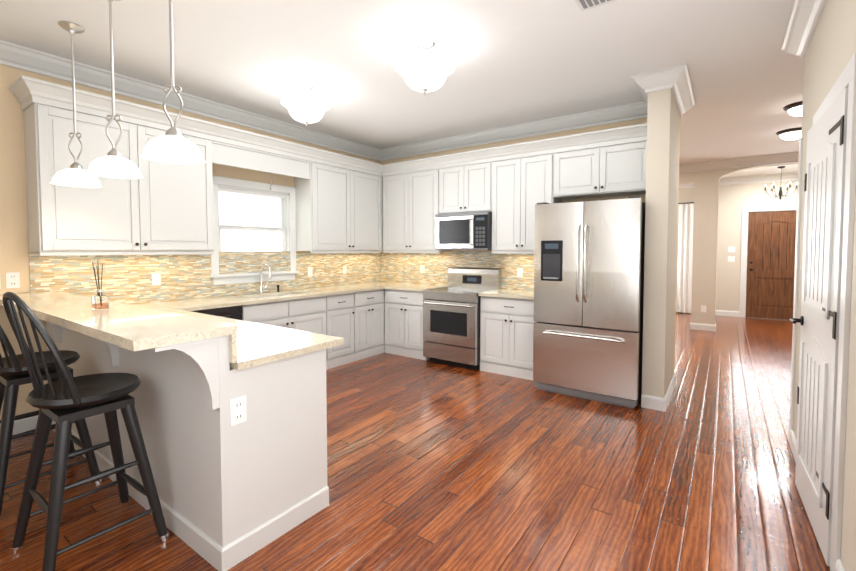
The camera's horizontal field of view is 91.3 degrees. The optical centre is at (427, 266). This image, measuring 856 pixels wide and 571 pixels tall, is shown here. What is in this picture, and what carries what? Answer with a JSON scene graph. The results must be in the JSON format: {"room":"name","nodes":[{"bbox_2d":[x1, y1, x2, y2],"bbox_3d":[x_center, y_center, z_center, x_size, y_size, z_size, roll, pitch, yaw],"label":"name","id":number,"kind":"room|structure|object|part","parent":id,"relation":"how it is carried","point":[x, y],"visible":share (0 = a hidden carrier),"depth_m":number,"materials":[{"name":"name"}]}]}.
{"room":"kitchen","nodes":[
{"label":"kitchen","id":0,"kind":"room"},
{"bbox_2d":[0,64,379,419],"bbox_3d":[-1.062,-0.295,6.216,0.150,2.920,13.550,2,3,35],"label":"wall","id":1,"kind":"structure","parent":0,"point":[14,248],"depth_m":3.19,"materials":[{"name":"beige paint"}]},
{"bbox_2d":[0,415,37,434],"bbox_3d":[-3.932,1.270,2.101,0.018,0.115,3.061,2,3,35],"label":"baseboard","id":2,"kind":"structure","parent":1,"relation":"attached to","point":[26,424],"depth_m":3.23,"materials":[{"name":"white wood"}]},
{"bbox_2d":[21,79,152,254],"bbox_3d":[-2.750,-0.734,3.410,0.325,1.226,0.688,2,3,35],"label":"upper cabinet","id":3,"kind":"object","parent":1,"relation":"attached to","point":[112,218],"depth_m":3.24,"materials":[{"name":"white wood"}]},
{"bbox_2d":[149,107,216,254],"bbox_3d":[-2.418,-0.752,3.875,0.325,1.226,0.694,2,3,35],"label":"upper cabinet","id":4,"kind":"object","parent":1,"relation":"attached to","point":[159,208],"depth_m":3.83,"materials":[{"name":"white wood"}]},
{"bbox_2d":[0,40,384,160],"bbox_3d":[-2.745,-1.583,3.569,0.120,0.140,7.070,2,3,35],"label":"crown molding","id":5,"kind":"structure","parent":1,"relation":"attached to","point":[13,55],"depth_m":3.89,"materials":[{"name":"white wood"}]},
{"bbox_2d":[29,251,380,303],"bbox_3d":[-1.914,0.062,4.896,0.008,0.477,4.049,2,3,35],"label":"tile backsplash","id":6,"kind":"structure","parent":1,"relation":"attached to","point":[126,279],"depth_m":4.16,"materials":[{"name":"tile"}]},
{"bbox_2d":[6,272,19,287],"bbox_3d":[-3.143,0.104,3.170,0.007,0.118,0.075,2,3,35],"label":"outlet","id":7,"kind":"object","parent":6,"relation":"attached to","point":[12,279],"depth_m":3.17,"materials":[{"name":"white plastic"}]},
{"bbox_2d":[152,273,160,284],"bbox_3d":[-2.572,0.123,3.960,0.007,0.110,0.070,2,3,35],"label":"outlet","id":8,"kind":"object","parent":6,"relation":"attached to","point":[155,277],"depth_m":3.96,"materials":[{"name":"white plastic"}]},
{"bbox_2d":[308,267,312,275],"bbox_3d":[-1.526,0.066,5.426,0.007,0.110,0.070,2,3,35],"label":"outlet","id":9,"kind":"object","parent":6,"relation":"attached to","point":[310,273],"depth_m":5.42,"materials":[{"name":"white plastic"}]},
{"bbox_2d":[209,175,298,284],"bbox_3d":[-2.007,-0.394,4.828,0.185,1.145,1.100,2,3,35],"label":"window","id":10,"kind":"structure","parent":1,"relation":"in","point":[287,206],"depth_m":4.85,"materials":[{"name":"white wood"}]},
{"bbox_2d":[218,187,285,231],"bbox_3d":[-2.007,-0.637,4.819,0.035,0.447,0.850,2,3,35],"label":"window blind","id":11,"kind":"object","parent":10,"relation":"attached to","point":[230,190],"visible":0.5,"depth_m":4.77,"materials":[{"name":"white"}]},
{"bbox_2d":[213,123,316,250],"bbox_3d":[-1.871,-0.783,4.642,0.325,1.226,1.320,2,3,35],"label":"valance","id":12,"kind":"object","parent":1,"relation":"attached to","point":[234,147],"depth_m":4.71,"materials":[{"name":"white wood"}]},
{"bbox_2d":[317,149,382,250],"bbox_3d":[-1.165,-0.821,5.633,0.325,1.226,1.242,2,3,35],"label":"upper cabinet","id":13,"kind":"object","parent":1,"relation":"attached to","point":[348,188],"depth_m":5.51,"materials":[{"name":"white wood"}]},
{"bbox_2d":[381,164,396,226],"bbox_3d":[-0.723,-0.846,6.252,0.325,1.226,0.396,2,3,35],"label":"upper cabinet","id":14,"kind":"object","parent":1,"relation":"attached to","point":[385,171],"depth_m":6.00,"materials":[{"name":"white wood"}]},
{"bbox_2d":[0,0,803,177],"bbox_3d":[1.459,-1.734,4.362,6.500,0.100,13.550,2,3,35],"label":"ceiling","id":15,"kind":"structure","parent":0,"point":[515,62],"depth_m":3.27,"materials":[{"name":"white paint"}]},
{"bbox_2d":[50,21,101,187],"bbox_3d":[-2.410,-1.091,2.852,0.276,1.064,0.276,2,3,35],"label":"pendant light","id":16,"kind":"object","parent":15,"relation":"hanging from","point":[75,174],"visible":1,"depth_m":2.84,"materials":[{"name":"white glass"}]},
{"bbox_3d":[-2.410,-0.613,2.870,0.276,0.108,0.276,2,3,35],"label":"lamp shade","id":17,"kind":"part","parent":16,"relation":"part of","materials":[{"name":"white glass"}]},
{"bbox_2d":[86,0,142,178],"bbox_3d":[-1.866,-1.077,2.477,0.276,1.064,0.276,2,3,35],"label":"pendant light","id":18,"kind":"object","parent":15,"relation":"hanging from","point":[113,163],"visible":1,"depth_m":2.47,"materials":[{"name":"white glass"}]},
{"bbox_3d":[-1.866,-0.598,2.496,0.276,0.108,0.276,2,3,35],"label":"lamp shade","id":19,"kind":"part","parent":18,"relation":"part of","materials":[{"name":"white glass"}]},
{"bbox_2d":[140,0,205,164],"bbox_3d":[-1.248,-1.059,2.036,0.276,1.064,0.276,2,3,35],"label":"pendant light","id":20,"kind":"object","parent":15,"relation":"hanging from","point":[172,146],"visible":1,"depth_m":2.03,"materials":[{"name":"white glass"}]},
{"bbox_3d":[-1.248,-0.581,2.055,0.276,0.108,0.276,2,3,35],"label":"lamp shade","id":21,"kind":"part","parent":20,"relation":"part of","materials":[{"name":"white glass"}]},
{"bbox_2d":[281,82,330,126],"bbox_3d":[-1.121,-1.476,3.853,0.444,0.374,0.444,2,3,35],"label":"ceiling light","id":22,"kind":"object","parent":15,"relation":"hanging from","point":[305,109],"visible":1,"depth_m":3.75,"materials":[{"name":"white glass"}]},
{"bbox_3d":[-1.121,-1.408,3.856,0.444,0.158,0.444,2,3,35],"label":"lamp shade","id":23,"kind":"part","parent":22,"relation":"part of","materials":[{"name":"white glass"}]},
{"bbox_2d":[395,38,454,94],"bbox_3d":[-0.022,-1.445,3.070,0.444,0.374,0.444,2,3,35],"label":"ceiling light","id":24,"kind":"object","parent":15,"relation":"hanging from","point":[425,73],"visible":1,"depth_m":2.97,"materials":[{"name":"white glass"}]},
{"bbox_3d":[-0.022,-1.377,3.073,0.444,0.158,0.444,2,3,35],"label":"lamp shade","id":25,"kind":"part","parent":24,"relation":"part of","materials":[{"name":"white glass"}]},
{"bbox_2d":[575,0,615,10],"bbox_3d":[0.974,-1.599,2.409,0.270,0.016,0.360,2,3,35],"label":"ceiling vent","id":26,"kind":"object","parent":15,"relation":"in","point":[583,5],"visible":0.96,"depth_m":2.54,"materials":[{"name":"white metal"}]},
{"bbox_2d":[764,166,796,202],"bbox_3d":[6.424,-1.481,7.620,0.492,0.660,0.431,2,3,35],"label":"chandelier","id":27,"kind":"object","parent":15,"relation":"hanging from","point":[780,194],"visible":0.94,"depth_m":7.61,"materials":[{"name":"black"}]},
{"bbox_2d":[776,127,801,139],"bbox_3d":[4.644,-1.666,5.319,0.340,0.110,0.340,2,3,35],"label":"flush ceiling light","id":28,"kind":"object","parent":15,"relation":"attached to","point":[791,134],"visible":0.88,"depth_m":5.26,"materials":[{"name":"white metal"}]},
{"bbox_3d":[4.644,-1.647,5.320,0.270,0.072,0.270,2,3,35],"label":"lamp shade","id":29,"kind":"part","parent":28,"relation":"part of","materials":[{"name":"white glass"}]},
{"bbox_2d":[783,101,802,115],"bbox_3d":[3.923,-1.628,4.360,0.340,0.110,0.340,2,3,35],"label":"flush ceiling light","id":30,"kind":"object","parent":15,"relation":"attached to","point":[794,109],"visible":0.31,"depth_m":4.34,"materials":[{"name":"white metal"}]},
{"bbox_3d":[3.923,-1.610,4.361,0.270,0.072,0.270,2,3,35],"label":"lamp shade","id":31,"kind":"part","parent":30,"relation":"part of","materials":[{"name":"white glass"}]},
{"bbox_2d":[0,312,829,570],"bbox_3d":[1.459,1.284,4.481,6.500,0.100,13.550,2,3,35],"label":"floor","id":32,"kind":"structure","parent":0,"point":[433,466],"depth_m":2.53,"materials":[{"name":"brown wood"}]},
{"bbox_2d":[0,325,101,517],"bbox_3d":[-2.311,0.697,2.440,0.512,1.240,0.503,2,3,35],"label":"stool","id":33,"kind":"object","parent":32,"relation":"on","point":[14,374],"visible":0.65,"depth_m":2.31,"materials":[{"name":"black wood"}]},
{"bbox_2d":[2,292,168,570],"bbox_3d":[-1.610,0.716,1.959,0.512,1.240,0.503,2,3,35],"label":"stool","id":34,"kind":"object","parent":32,"relation":"on","point":[65,402],"visible":1,"depth_m":1.89,"materials":[{"name":"black wood"}]},
{"bbox_2d":[52,323,330,569],"bbox_3d":[-1.782,0.859,2.840,2.620,0.878,0.545,2,3,35],"label":"base cabinet","id":35,"kind":"object","parent":32,"relation":"on","point":[232,496],"depth_m":2.04,"materials":[{"name":"white wood"}]},
{"bbox_2d":[0,291,239,350],"bbox_3d":[-2.031,0.253,2.448,2.642,0.040,0.396,2,3,35],"label":"countertop","id":36,"kind":"structure","parent":35,"relation":"on","point":[131,327],"depth_m":1.92,"materials":[{"name":"beige stone"}]},
{"bbox_2d":[91,260,108,309],"bbox_3d":[-1.826,0.102,2.322,0.082,0.270,0.060,2,3,35],"label":"diffuser","id":37,"kind":"object","parent":36,"relation":"on","point":[100,300],"visible":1,"depth_m":2.31,"materials":[{"name":"clear glass"}]},
{"bbox_2d":[176,335,239,362],"bbox_3d":[-1.923,0.330,2.599,2.646,0.124,0.022,2,3,35],"label":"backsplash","id":38,"kind":"structure","parent":35,"relation":"attached to","point":[227,349],"depth_m":1.80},
{"bbox_2d":[230,395,246,425],"bbox_3d":[-0.849,0.646,1.874,0.007,0.118,0.075,2,3,35],"label":"outlet","id":39,"kind":"object","parent":35,"relation":"attached to","point":[238,414],"visible":1,"depth_m":1.87,"materials":[{"name":"white plastic"}]},
{"bbox_2d":[136,303,343,370],"bbox_3d":[-1.733,0.399,2.863,2.652,0.035,0.623,2,3,35],"label":"countertop","id":40,"kind":"structure","parent":35,"relation":"on","point":[260,344],"depth_m":2.26,"materials":[{"name":"beige stone"}]},
{"bbox_2d":[186,306,249,321],"bbox_3d":[-2.189,0.813,4.009,0.603,0.878,0.673,2,3,35],"label":"dishwasher","id":41,"kind":"object","parent":32,"relation":"on","point":[234,312],"depth_m":3.95,"materials":[{"name":"black"}]},
{"bbox_2d":[250,294,333,369],"bbox_3d":[-1.711,0.787,4.679,0.603,0.878,1.106,2,3,35],"label":"base cabinet","id":42,"kind":"object","parent":32,"relation":"on","point":[314,315],"depth_m":4.63,"materials":[{"name":"white wood"}]},
{"bbox_2d":[146,282,411,309],"bbox_3d":[-1.428,0.314,5.034,0.629,0.036,3.256,2,3,35],"label":"countertop","id":43,"kind":"structure","parent":42,"relation":"on","point":[318,292],"depth_m":4.45,"materials":[{"name":"beige stone"}]},
{"bbox_2d":[259,264,279,292],"bbox_3d":[-1.778,0.137,4.815,0.211,0.336,0.264,2,3,35],"label":"faucet","id":44,"kind":"object","parent":43,"relation":"on","point":[261,286],"visible":1,"depth_m":4.76,"materials":[{"name":"silver metal"}]},
{"bbox_2d":[334,294,361,366],"bbox_3d":[-1.298,0.764,5.259,0.603,0.878,0.582,2,3,35],"label":"base cabinet","id":45,"kind":"object","parent":32,"relation":"on","point":[353,315],"depth_m":5.18,"materials":[{"name":"white wood"}]},
{"bbox_2d":[362,290,384,358],"bbox_3d":[-1.024,0.749,5.642,0.603,0.878,0.624,2,3,35],"label":"base cabinet","id":46,"kind":"object","parent":32,"relation":"on","point":[373,301],"depth_m":5.55,"materials":[{"name":"white wood"}]},
{"bbox_2d":[385,287,444,359],"bbox_3d":[-0.139,0.745,5.762,0.702,0.878,0.603,2,3,35],"label":"base cabinet","id":47,"kind":"object","parent":32,"relation":"on","point":[403,309],"depth_m":5.52,"materials":[{"name":"white wood"}]},
{"bbox_2d":[384,283,443,290],"bbox_3d":[-0.135,0.287,5.724,0.673,0.036,0.629,2,3,35],"label":"countertop","id":48,"kind":"structure","parent":47,"relation":"on","point":[405,287],"depth_m":5.59,"materials":[{"name":"beige stone"}]},
{"bbox_2d":[423,267,501,369],"bbox_3d":[0.421,0.613,5.273,0.754,1.178,0.732,2,3,35],"label":"range","id":49,"kind":"object","parent":32,"relation":"on","point":[451,323],"visible":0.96,"depth_m":5.07,"materials":[{"name":"grey metal"}]},
{"bbox_2d":[479,295,536,379],"bbox_3d":[1.077,0.779,4.893,0.748,0.878,0.610,2,3,35],"label":"base cabinet","id":50,"kind":"object","parent":32,"relation":"on","point":[507,321],"depth_m":4.67,"materials":[{"name":"white wood"}]},
{"bbox_2d":[480,289,533,298],"bbox_3d":[1.070,0.320,4.867,0.746,0.036,0.629,2,3,35],"label":"countertop","id":51,"kind":"structure","parent":50,"relation":"on","point":[503,293],"depth_m":4.74,"materials":[{"name":"beige stone"}]},
{"bbox_2d":[533,196,645,407],"bbox_3d":[1.673,0.306,4.225,0.944,1.875,0.956,2,3,35],"label":"fridge","id":52,"kind":"object","parent":32,"relation":"on","point":[588,296],"visible":0.98,"depth_m":3.84,"materials":[{"name":"grey metal"}]},
{"bbox_2d":[380,113,679,375],"bbox_3d":[0.924,-0.265,5.440,3.985,2.920,0.150,2,3,35],"label":"wall","id":53,"kind":"structure","parent":0,"point":[578,131],"depth_m":4.75,"materials":[{"name":"beige paint"}]},
{"bbox_2d":[383,168,451,252],"bbox_3d":[-0.138,-0.830,5.878,1.059,1.226,0.325,2,3,35],"label":"upper cabinet","id":54,"kind":"object","parent":53,"relation":"attached to","point":[412,201],"depth_m":5.74,"materials":[{"name":"white wood"}]},
{"bbox_2d":[381,251,533,289],"bbox_3d":[0.420,0.030,5.714,2.799,0.477,0.008,2,3,35],"label":"tile backsplash","id":55,"kind":"structure","parent":53,"relation":"attached to","point":[395,267],"depth_m":5.82,"materials":[{"name":"tile"}]},
{"bbox_2d":[420,265,423,272],"bbox_3d":[-0.082,0.041,6.061,0.070,0.110,0.007,2,3,35],"label":"outlet","id":56,"kind":"object","parent":55,"relation":"attached to","point":[421,266],"depth_m":6.06,"materials":[{"name":"white plastic"}]},
{"bbox_2d":[517,268,522,276],"bbox_3d":[1.139,0.075,5.192,0.070,0.110,0.007,2,3,35],"label":"outlet","id":57,"kind":"object","parent":55,"relation":"attached to","point":[519,270],"depth_m":5.19,"materials":[{"name":"white plastic"}]},
{"bbox_2d":[443,162,490,213],"bbox_3d":[0.546,-1.051,5.382,0.760,0.746,0.325,2,3,35],"label":"upper cabinet","id":58,"kind":"object","parent":53,"relation":"attached to","point":[466,188],"depth_m":5.23,"materials":[{"name":"white wood"}]},
{"bbox_2d":[435,211,491,249],"bbox_3d":[0.506,-0.441,5.350,0.754,0.458,0.447,2,3,35],"label":"microwave","id":59,"kind":"object","parent":58,"relation":"attached to","point":[465,231],"visible":0.98,"depth_m":5.17,"materials":[{"name":"grey metal"}]},
{"bbox_2d":[380,103,646,159],"bbox_3d":[0.823,-1.650,5.292,3.690,0.140,0.120,2,3,35],"label":"crown molding","id":60,"kind":"structure","parent":53,"relation":"attached to","point":[626,112],"depth_m":5.06,"materials":[{"name":"white wood"}]},
{"bbox_2d":[491,153,561,252],"bbox_3d":[1.133,-0.795,4.973,0.822,1.226,0.325,2,3,35],"label":"upper cabinet","id":61,"kind":"object","parent":53,"relation":"attached to","point":[509,194],"depth_m":4.84,"materials":[{"name":"white wood"}]},
{"bbox_2d":[555,141,646,200],"bbox_3d":[1.863,-1.071,4.442,0.971,0.631,0.325,2,3,35],"label":"upper cabinet","id":62,"kind":"object","parent":53,"relation":"attached to","point":[614,170],"depth_m":4.31,"materials":[{"name":"white wood"}]},
{"bbox_2d":[642,88,678,397],"bbox_3d":[2.211,-0.207,3.966,0.175,2.920,0.760,2,3,35],"label":"wall","id":63,"kind":"structure","parent":0,"point":[660,228],"depth_m":3.67,"materials":[{"name":"beige paint"}]},
{"bbox_2d":[631,71,659,115],"bbox_3d":[2.029,-1.595,3.883,0.150,0.140,0.738,2,3,35],"label":"crown molding","id":64,"kind":"structure","parent":63,"relation":"attached to","point":[646,82],"depth_m":3.62,"materials":[{"name":"white wood"}]},
{"bbox_2d":[659,373,675,411],"bbox_3d":[2.312,1.194,4.018,0.041,0.115,0.906,2,3,35],"label":"baseboard","id":65,"kind":"structure","parent":63,"relation":"attached to","point":[663,402],"depth_m":3.78,"materials":[{"name":"white wood"}]},
{"bbox_2d":[664,63,694,115],"bbox_3d":[2.324,-1.593,3.838,0.143,0.140,1.008,2,3,35],"label":"crown molding","id":66,"kind":"structure","parent":63,"relation":"attached to","point":[676,77],"depth_m":3.63,"materials":[{"name":"white wood"}]},
{"bbox_2d":[678,180,797,311],"bbox_3d":[5.232,-0.435,9.772,5.970,2.920,0.150,2,3,35],"label":"wall","id":67,"kind":"structure","parent":0,"point":[735,199],"depth_m":8.82,"materials":[{"name":"beige paint"}]},
{"bbox_2d":[676,202,693,312],"bbox_3d":[5.060,-0.215,9.716,2.025,2.445,0.065,2,3,35],"label":"curtain","id":68,"kind":"object","parent":67,"relation":"hanging from","point":[684,257],"visible":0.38,"depth_m":9.27,"materials":[{"name":"white fabric"}]},
{"bbox_2d":[678,310,738,316],"bbox_3d":[4.658,0.954,10.132,4.620,0.115,0.018,2,3,35],"label":"baseboard","id":69,"kind":"structure","parent":67,"relation":"attached to","point":[718,312],"depth_m":8.91,"materials":[{"name":"white wood"}]},
{"bbox_2d":[728,256,734,261],"bbox_3d":[6.411,-0.159,8.843,0.120,0.120,0.010,2,3,35],"label":"light switch","id":70,"kind":"object","parent":67,"relation":"attached to","point":[730,259],"depth_m":8.84,"materials":[{"name":"white plastic"}]},
{"bbox_2d":[728,247,734,251],"bbox_3d":[6.411,-0.359,8.836,0.120,0.120,0.010,2,3,35],"label":"light switch","id":71,"kind":"object","parent":67,"relation":"attached to","point":[730,249],"depth_m":8.84,"materials":[{"name":"white plastic"}]},
{"bbox_2d":[679,172,797,187],"bbox_3d":[5.153,-1.820,9.607,5.970,0.140,0.120,2,3,35],"label":"crown molding","id":72,"kind":"structure","parent":67,"relation":"attached to","point":[792,175],"depth_m":8.52,"materials":[{"name":"white wood"}]},
{"bbox_2d":[739,205,796,316],"bbox_3d":[7.026,-0.070,8.495,1.090,2.290,0.170,2,3,35],"label":"door frame","id":73,"kind":"structure","parent":67,"relation":"attached to","point":[743,270],"depth_m":8.70,"materials":[{"name":"white wood"}]},
{"bbox_2d":[746,211,796,319],"bbox_3d":[6.989,-0.018,8.446,0.870,2.170,0.135,2,3,35],"label":"front door","id":74,"kind":"structure","parent":67,"relation":"in","point":[770,265],"depth_m":8.49,"materials":[{"name":"brown wood"}]},
{"bbox_2d":[679,162,797,324],"bbox_3d":[3.961,-0.365,7.990,5.970,2.920,0.170,2,3,35],"label":"wall","id":75,"kind":"structure","parent":0,"point":[705,229],"depth_m":7.27,"materials":[{"name":"beige paint"}]},
{"bbox_2d":[690,323,715,331],"bbox_3d":[4.811,1.064,7.326,0.382,0.115,0.018,2,3,35],"label":"baseboard","id":76,"kind":"structure","parent":75,"relation":"attached to","point":[694,326],"depth_m":7.31,"materials":[{"name":"white wood"}]},
{"bbox_2d":[701,305,705,311],"bbox_3d":[4.817,0.743,7.313,0.075,0.118,0.007,2,3,35],"label":"outlet","id":77,"kind":"object","parent":75,"relation":"attached to","point":[703,308],"depth_m":7.31,"materials":[{"name":"white plastic"}]},
{"bbox_2d":[679,152,798,172],"bbox_3d":[3.877,-1.749,7.817,5.970,0.140,0.120,2,3,35],"label":"crown molding","id":78,"kind":"structure","parent":75,"relation":"attached to","point":[792,157],"depth_m":6.90,"materials":[{"name":"white"}]},
{"bbox_2d":[793,0,855,570],"bbox_3d":[0.940,-0.070,0.466,0.150,2.920,6.200,2,3,35],"label":"wall","id":79,"kind":"structure","parent":0,"point":[830,51],"depth_m":1.94,"materials":[{"name":"beige paint"}]},
{"bbox_2d":[788,427,796,462],"bbox_3d":[2.481,1.241,2.822,0.018,0.115,0.620,2,3,35],"label":"baseboard","id":80,"kind":"structure","parent":79,"relation":"attached to","point":[792,440],"depth_m":2.91,"materials":[{"name":"white wood"}]},
{"bbox_2d":[781,0,826,58],"bbox_3d":[0.865,-1.463,0.537,0.122,0.140,6.318,2,3,35],"label":"crown molding","id":81,"kind":"structure","parent":79,"relation":"attached to","point":[805,15],"depth_m":2.67,"materials":[{"name":"white wood"}]},
{"bbox_2d":[790,88,847,566],"bbox_3d":[1.976,0.273,2.147,0.119,2.084,0.796,2,3,35],"label":"pantry door","id":82,"kind":"structure","parent":79,"relation":"in","point":[824,189],"depth_m":2.02,"materials":[{"name":"white wood"}]},
{"bbox_2d":[789,53,855,570],"bbox_3d":[2.256,0.217,2.340,0.168,2.200,1.640,2,3,35],"label":"door frame","id":83,"kind":"structure","parent":79,"relation":"attached to","point":[846,78],"depth_m":1.75,"materials":[{"name":"white wood"}]},
{"bbox_2d":[835,559,844,570],"bbox_3d":[0.405,1.356,-0.086,0.018,0.115,4.530,2,3,35],"label":"baseboard","id":84,"kind":"structure","parent":79,"relation":"attached to","point":[838,564],"depth_m":1.73,"materials":[{"name":"white wood"}]}
]}

